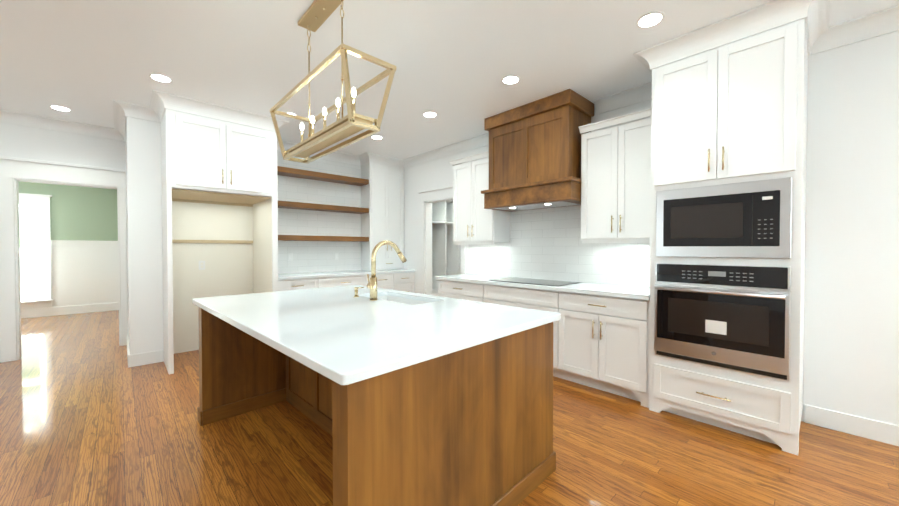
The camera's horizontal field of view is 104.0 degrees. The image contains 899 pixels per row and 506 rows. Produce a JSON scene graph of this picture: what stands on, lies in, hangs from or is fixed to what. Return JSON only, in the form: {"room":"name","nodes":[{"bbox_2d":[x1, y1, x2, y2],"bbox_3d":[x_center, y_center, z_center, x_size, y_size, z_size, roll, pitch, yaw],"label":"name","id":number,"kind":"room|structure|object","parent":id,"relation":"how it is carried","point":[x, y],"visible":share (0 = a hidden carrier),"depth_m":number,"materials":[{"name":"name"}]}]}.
{"room":"kitchen","nodes":[
{"label":"kitchen","id":0,"kind":"room"},
{"bbox_2d":[0,123,127,361],"bbox_3d":[-5.768,-0.171,3.417,3.871,2.840,0.120,-1,1,-43],"label":"wall","id":1,"kind":"structure","parent":0,"point":[19,141],"depth_m":4.28,"materials":[{"name":"white paint"}]},
{"bbox_2d":[0,109,111,138],"bbox_3d":[-5.688,-1.526,3.317,3.859,0.124,0.105,-1,1,-43],"label":"crown molding","id":2,"kind":"structure","parent":1,"relation":"attached to","point":[9,117],"depth_m":4.21,"materials":[{"name":"white paint"}]},
{"bbox_2d":[0,156,127,362],"bbox_3d":[-4.739,0.069,4.369,1.120,2.332,0.185,-1,1,-43],"label":"door frame","id":3,"kind":"structure","parent":1,"relation":"attached to","point":[14,171],"depth_m":4.08,"materials":[{"name":"white paint"}]},
{"bbox_2d":[19,182,118,309],"bbox_3d":[-8.245,-0.212,6.167,4.020,2.840,0.120,-1,1,-43],"label":"wall","id":4,"kind":"structure","parent":0,"point":[83,275],"depth_m":6.97,"materials":[{"name":"white paint"}]},
{"bbox_2d":[19,193,53,307],"bbox_3d":[-8.010,-0.039,6.314,1.180,2.110,0.131,-1,1,-43],"label":"dining room window","id":5,"kind":"structure","parent":4,"relation":"in","point":[44,252],"depth_m":6.62,"materials":[{"name":"white paint"}]},
{"bbox_2d":[21,302,118,318],"bbox_3d":[-8.241,1.127,6.094,3.898,0.165,0.018,-1,1,-43],"label":"baseboard","id":6,"kind":"structure","parent":4,"relation":"attached to","point":[76,309],"depth_m":6.85,"materials":[{"name":"white paint"}]},
{"bbox_2d":[50,240,117,245],"bbox_3d":[-7.218,-0.192,7.023,1.010,0.115,0.035,-1,1,-43],"label":"trim","id":7,"kind":"structure","parent":4,"relation":"attached to","point":[79,243],"depth_m":6.94,"materials":[{"name":"white paint"}]},
{"bbox_2d":[125,117,163,354],"bbox_3d":[-3.795,-0.184,4.349,0.284,2.840,1.220,-1,1,-43],"label":"wall","id":8,"kind":"structure","parent":0,"point":[144,233],"depth_m":3.90,"materials":[{"name":"white paint"}]},
{"bbox_2d":[112,99,127,140],"bbox_3d":[-3.860,-1.538,4.113,0.105,0.124,1.206,-1,1,-43],"label":"crown molding","id":9,"kind":"structure","parent":8,"relation":"attached to","point":[120,108],"depth_m":4.10,"materials":[{"name":"white paint"}]},
{"bbox_2d":[127,336,130,367],"bbox_3d":[-3.855,1.170,4.213,0.015,0.135,1.106,-1,1,-43],"label":"baseboard","id":10,"kind":"structure","parent":8,"relation":"attached to","point":[128,352],"depth_m":3.84,"materials":[{"name":"white paint"}]},
{"bbox_2d":[128,102,159,122],"bbox_3d":[-3.339,-1.534,3.848,0.270,0.124,0.105,-1,1,-43],"label":"crown molding","id":11,"kind":"structure","parent":8,"relation":"attached to","point":[137,111],"depth_m":3.84,"materials":[{"name":"white paint"}]},
{"bbox_2d":[131,350,163,366],"bbox_3d":[-3.373,1.175,3.920,0.283,0.135,0.019,-1,1,-43],"label":"baseboard","id":12,"kind":"structure","parent":8,"relation":"attached to","point":[151,357],"depth_m":3.91,"materials":[{"name":"white paint"}]},
{"bbox_2d":[277,150,360,273],"bbox_3d":[-2.286,-0.200,5.408,3.365,2.840,0.120,-1,1,-43],"label":"wall","id":13,"kind":"structure","parent":0,"point":[331,160],"depth_m":5.67,"materials":[{"name":"white paint"}]},
{"bbox_2d":[277,140,359,164],"bbox_3d":[-1.865,-1.561,5.627,2.165,0.124,0.105,-1,1,-43],"label":"crown molding","id":14,"kind":"structure","parent":13,"relation":"attached to","point":[336,156],"depth_m":5.67,"materials":[{"name":"white paint"}]},
{"bbox_2d":[277,151,360,273],"bbox_3d":[-2.109,-0.595,5.481,1.607,1.785,0.006,-1,1,-43],"label":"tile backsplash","id":15,"kind":"structure","parent":13,"relation":"attached to","point":[313,256],"depth_m":5.53,"materials":[{"name":"white tile"}]},
{"bbox_2d":[288,253,292,260],"bbox_3d":[-2.375,0.062,5.233,0.070,0.115,0.004,-1,1,-43],"label":"electrical outlet plate","id":16,"kind":"object","parent":15,"relation":"attached to","point":[290,256],"visible":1,"depth_m":5.24,"materials":[{"name":"white plastic"}]},
{"bbox_2d":[277,166,368,185],"bbox_3d":[-2.013,-1.172,5.370,1.605,0.075,0.272,-1,1,-43],"label":"shelf","id":17,"kind":"object","parent":13,"relation":"attached to","point":[303,174],"visible":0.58,"depth_m":5.31,"materials":[{"name":"brown wood"}]},
{"bbox_2d":[278,235,368,241],"bbox_3d":[-2.013,-0.222,5.384,1.605,0.075,0.272,-1,1,-43],"label":"shelf","id":18,"kind":"object","parent":13,"relation":"attached to","point":[316,238],"visible":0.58,"depth_m":5.27,"materials":[{"name":"brown wood"}]},
{"bbox_2d":[278,200,368,213],"bbox_3d":[-2.013,-0.697,5.377,1.605,0.075,0.272,-1,1,-43],"label":"shelf","id":19,"kind":"object","parent":13,"relation":"attached to","point":[312,206],"visible":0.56,"depth_m":5.32,"materials":[{"name":"brown wood"}]},
{"bbox_2d":[0,310,898,505],"bbox_3d":[-1.410,1.304,3.126,10.040,0.100,13.940,-1,1,-43],"label":"floor","id":20,"kind":"structure","parent":0,"point":[88,417],"depth_m":2.25,"materials":[{"name":"brown wood"}]},
{"bbox_2d":[149,89,288,374],"bbox_3d":[-2.751,-0.182,4.220,1.270,2.839,0.973,-1,1,-43],"label":"surround","id":21,"kind":"object","parent":20,"relation":"on","point":[219,200],"visible":0.9,"depth_m":4.22,"materials":[{"name":"white wood"}]},
{"bbox_2d":[278,277,321,290],"bbox_3d":[-2.241,0.787,4.952,0.660,0.880,0.611,-1,1,-43],"label":"base cabinet","id":22,"kind":"object","parent":20,"relation":"on","point":[287,283],"depth_m":4.73,"materials":[{"name":"white wood"}]},
{"bbox_2d":[278,269,413,280],"bbox_3d":[-1.640,0.318,5.502,2.300,0.040,0.621,-1,1,-43],"label":"countertop","id":23,"kind":"structure","parent":22,"relation":"on","point":[336,273],"depth_m":5.19,"materials":[{"name":"white stone"}]},
{"bbox_2d":[358,152,403,270],"bbox_3d":[-1.171,-0.670,6.086,0.797,1.918,0.403,-1,1,-43],"label":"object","id":24,"kind":"object","parent":23,"relation":"on","point":[382,195],"visible":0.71,"depth_m":5.99,"materials":[{"name":"white"}]},
{"bbox_2d":[322,273,369,287],"bbox_3d":[-1.753,0.780,5.410,0.799,0.880,0.611,-1,1,-43],"label":"base cabinet","id":25,"kind":"object","parent":20,"relation":"on","point":[355,278],"depth_m":5.21,"materials":[{"name":"white wood"}]},
{"bbox_2d":[194,304,555,505],"bbox_3d":[-0.634,0.824,2.340,1.439,0.884,2.258,-1,1,-43],"label":"kitchen island","id":26,"kind":"object","parent":20,"relation":"on","point":[402,398],"depth_m":1.56,"materials":[{"name":"brown wood"}]},
{"bbox_2d":[192,284,560,395],"bbox_3d":[-0.639,0.364,2.338,1.482,0.036,2.314,-1,1,-43],"label":"island countertop","id":27,"kind":"structure","parent":26,"relation":"on","point":[321,340],"depth_m":1.84,"materials":[{"name":"white stone"}]},
{"bbox_2d":[353,240,406,300],"bbox_3d":[-0.532,0.122,2.719,0.330,0.436,0.297,-1,1,-43],"label":"faucet","id":28,"kind":"object","parent":27,"relation":"on","point":[372,285],"depth_m":2.54,"materials":[{"name":"gold metal"}]},
{"bbox_2d":[377,295,430,304],"bbox_3d":[-0.396,0.495,2.703,0.392,0.235,0.794,-1,1,-43],"label":"sink","id":29,"kind":"object","parent":27,"relation":"in","point":[410,300],"depth_m":2.91,"materials":[{"name":"white ceramic"}]},
{"bbox_2d":[370,273,393,289],"bbox_3d":[-1.316,0.774,5.819,0.521,0.880,0.611,-1,1,-43],"label":"base cabinet","id":30,"kind":"object","parent":20,"relation":"on","point":[384,280],"depth_m":5.66,"materials":[{"name":"white wood"}]},
{"bbox_2d":[394,273,413,292],"bbox_3d":[-0.965,0.769,6.148,0.441,0.880,0.611,-1,1,-43],"label":"base cabinet","id":31,"kind":"object","parent":20,"relation":"on","point":[398,279],"depth_m":5.92,"materials":[{"name":"white wood"}]},
{"bbox_2d":[431,200,460,295],"bbox_3d":[-0.214,-0.028,6.904,1.420,2.450,0.488,-1,1,-43],"label":"lockers","id":32,"kind":"object","parent":20,"relation":"on","point":[445,255],"visible":0.35,"depth_m":6.96,"materials":[{"name":"white paint"}]},
{"bbox_2d":[435,278,478,301],"bbox_3d":[0.337,0.792,4.627,0.611,0.880,0.829,-1,1,-43],"label":"base cabinet","id":33,"kind":"object","parent":20,"relation":"on","point":[458,290],"depth_m":4.40,"materials":[{"name":"white wood"}]},
{"bbox_2d":[479,286,554,375],"bbox_3d":[0.949,0.801,3.974,0.611,0.880,1.082,-1,1,-43],"label":"base cabinet","id":34,"kind":"object","parent":20,"relation":"on","point":[544,300],"depth_m":3.73,"materials":[{"name":"white wood"}]},
{"bbox_2d":[555,290,649,407],"bbox_3d":[1.555,0.811,3.328,0.611,0.880,0.811,-1,1,-43],"label":"base cabinet","id":35,"kind":"object","parent":20,"relation":"on","point":[601,336],"depth_m":3.09,"materials":[{"name":"white wood"}]},
{"bbox_2d":[435,274,649,301],"bbox_3d":[0.930,0.341,3.970,0.636,0.040,2.613,-1,1,-43],"label":"countertop","id":36,"kind":"structure","parent":35,"relation":"on","point":[604,290],"depth_m":3.45,"materials":[{"name":"white stone"}]},
{"bbox_2d":[487,278,574,285],"bbox_3d":[0.938,0.318,3.956,0.490,0.006,0.900,-1,1,-43],"label":"cooktop","id":37,"kind":"object","parent":36,"relation":"in","point":[538,282],"depth_m":3.90,"materials":[{"name":"black glass"}]},
{"bbox_2d":[633,0,829,454],"bbox_3d":[2.083,-0.159,2.666,0.741,2.839,1.060,-1,1,-43],"label":"tall cabinet","id":38,"kind":"object","parent":20,"relation":"on","point":[728,177],"visible":0.98,"depth_m":2.41,"materials":[{"name":"white painted wood"},{"name":"champagne brass"}]},
{"bbox_2d":[654,263,790,380],"bbox_3d":[1.851,0.444,2.458,0.107,0.720,0.760,-1,1,-43],"label":"oven","id":39,"kind":"object","parent":38,"relation":"in","point":[730,317],"depth_m":2.42,"materials":[{"name":"silver metal"}]},
{"bbox_2d":[656,177,791,258],"bbox_3d":[1.881,-0.224,2.475,0.027,0.510,0.760,-1,1,-43],"label":"microwave","id":40,"kind":"object","parent":38,"relation":"in","point":[751,218],"depth_m":2.42,"materials":[{"name":"silver metal"}]},
{"bbox_2d":[0,0,898,159],"bbox_3d":[-1.410,-1.636,3.082,10.040,0.100,13.940,-1,1,-43],"label":"ceiling","id":41,"kind":"structure","parent":0,"point":[454,62],"depth_m":2.80,"materials":[{"name":"white paint"}]},
{"bbox_2d":[49,105,71,111],"bbox_3d":[-4.292,-1.595,3.876,0.170,0.005,0.170,-1,1,-43],"label":"recessed light","id":42,"kind":"object","parent":41,"relation":"in","point":[60,108],"visible":1,"depth_m":3.87,"materials":[{"name":"white paint"}]},
{"bbox_2d":[149,73,172,82],"bbox_3d":[-2.616,-1.584,3.185,0.170,0.005,0.170,-1,1,-43],"label":"recessed light","id":43,"kind":"object","parent":41,"relation":"in","point":[161,78],"visible":1,"depth_m":3.18,"materials":[{"name":"white paint"}]},
{"bbox_2d":[270,0,395,163],"bbox_3d":[-0.794,-1.122,2.228,0.326,0.900,1.138,-1,1,-43],"label":"lantern chandelier","id":44,"kind":"object","parent":41,"relation":"hanging from","point":[316,15],"visible":1,"depth_m":2.11,"materials":[{"name":"gold metal"}]},
{"bbox_2d":[371,135,382,138],"bbox_3d":[-1.012,-1.610,4.896,0.170,0.005,0.170,-1,1,-43],"label":"recessed light","id":45,"kind":"object","parent":41,"relation":"in","point":[376,137],"visible":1,"depth_m":4.89,"materials":[{"name":"white paint"}]},
{"bbox_2d":[423,112,436,117],"bbox_3d":[-0.226,-1.597,4.057,0.170,0.005,0.170,-1,1,-43],"label":"recessed light","id":46,"kind":"object","parent":41,"relation":"in","point":[430,114],"visible":1,"depth_m":4.04,"materials":[{"name":"white paint"}]},
{"bbox_2d":[501,75,519,83],"bbox_3d":[0.561,-1.585,3.218,0.170,0.005,0.170,-1,1,-43],"label":"recessed light","id":47,"kind":"object","parent":41,"relation":"in","point":[511,79],"visible":1,"depth_m":3.20,"materials":[{"name":"white paint"}]},
{"bbox_2d":[636,11,664,27],"bbox_3d":[1.355,-1.572,2.372,0.170,0.005,0.170,-1,1,-43],"label":"recessed light","id":48,"kind":"object","parent":41,"relation":"in","point":[650,19],"visible":1,"depth_m":2.36,"materials":[{"name":"white paint"}]},
{"bbox_2d":[404,31,898,424],"bbox_3d":[2.088,-0.169,3.293,0.120,2.840,9.190,-1,1,-43],"label":"wall","id":49,"kind":"structure","parent":0,"point":[851,330],"depth_m":2.46,"materials":[{"name":"white paint"}]},
{"bbox_2d":[419,185,465,294],"bbox_3d":[-0.079,0.093,5.590,0.182,2.248,1.104,-1,1,-43],"label":"door frame","id":50,"kind":"structure","parent":49,"relation":"attached to","point":[441,194],"depth_m":5.86,"materials":[{"name":"white paint"}]},
{"bbox_2d":[403,133,488,167],"bbox_3d":[-0.155,-1.559,5.498,0.105,0.124,2.634,-1,1,-43],"label":"crown molding","id":51,"kind":"structure","parent":49,"relation":"attached to","point":[482,140],"depth_m":5.35,"materials":[{"name":"white paint"}]},
{"bbox_2d":[448,151,509,244],"bbox_3d":[0.386,-0.693,4.721,0.382,1.155,0.768,-1,1,-43],"label":"upper cabinet","id":52,"kind":"object","parent":49,"relation":"attached to","point":[475,221],"visible":0.83,"depth_m":4.57,"materials":[{"name":"white wood"}]},
{"bbox_2d":[481,89,593,211],"bbox_3d":[0.973,-1.058,3.969,0.547,1.079,1.172,-1,1,-43],"label":"range hood","id":53,"kind":"object","parent":49,"relation":"attached to","point":[534,154],"visible":0.96,"depth_m":3.71,"materials":[{"name":"brown wood"}]},
{"bbox_2d":[468,205,649,286],"bbox_3d":[1.169,-0.112,4.180,0.006,0.859,2.601,-1,1,-43],"label":"tile backsplash","id":54,"kind":"structure","parent":49,"relation":"attached to","point":[546,243],"depth_m":4.08,"materials":[{"name":"white tile"}]},
{"bbox_2d":[646,258,649,269],"bbox_3d":[1.924,0.110,3.370,0.004,0.115,0.070,-1,1,-43],"label":"electrical outlet","id":55,"kind":"object","parent":54,"relation":"attached to","point":[647,263],"visible":0.6,"depth_m":3.38,"materials":[{"name":"white plastic"}]},
{"bbox_2d":[578,107,651,242],"bbox_3d":[1.667,-0.672,3.355,0.382,1.155,0.729,-1,1,-43],"label":"upper cabinet","id":56,"kind":"object","parent":49,"relation":"attached to","point":[615,184],"visible":0.83,"depth_m":3.26,"materials":[{"name":"white wood"}]},
{"bbox_2d":[592,82,651,114],"bbox_3d":[1.770,-1.528,3.445,0.105,0.124,0.705,-1,1,-43],"label":"crown molding","id":57,"kind":"structure","parent":49,"relation":"attached to","point":[642,93],"depth_m":3.49,"materials":[{"name":"white paint"}]},
{"bbox_2d":[804,404,898,445],"bbox_3d":[3.902,1.214,1.276,0.018,0.135,3.674,-1,1,-43],"label":"baseboard","id":58,"kind":"structure","parent":49,"relation":"attached to","point":[879,431],"depth_m":2.44,"materials":[{"name":"white paint"}]},
{"bbox_2d":[811,5,898,54],"bbox_3d":[3.880,-1.495,1.196,0.105,0.124,3.690,-1,1,-43],"label":"crown molding","id":59,"kind":"structure","parent":49,"relation":"attached to","point":[870,26],"depth_m":2.38,"materials":[{"name":"white paint"}]},
{"label":"outside","id":60,"kind":"structure","parent":0,"visible":0},
{"bbox_2d":[19,207,39,296],"bbox_3d":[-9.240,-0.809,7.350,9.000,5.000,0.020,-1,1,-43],"label":"window pane","id":61,"kind":"object","parent":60,"point":[29,241],"depth_m":7.54,"materials":[{"name":"glass"}]}
]}

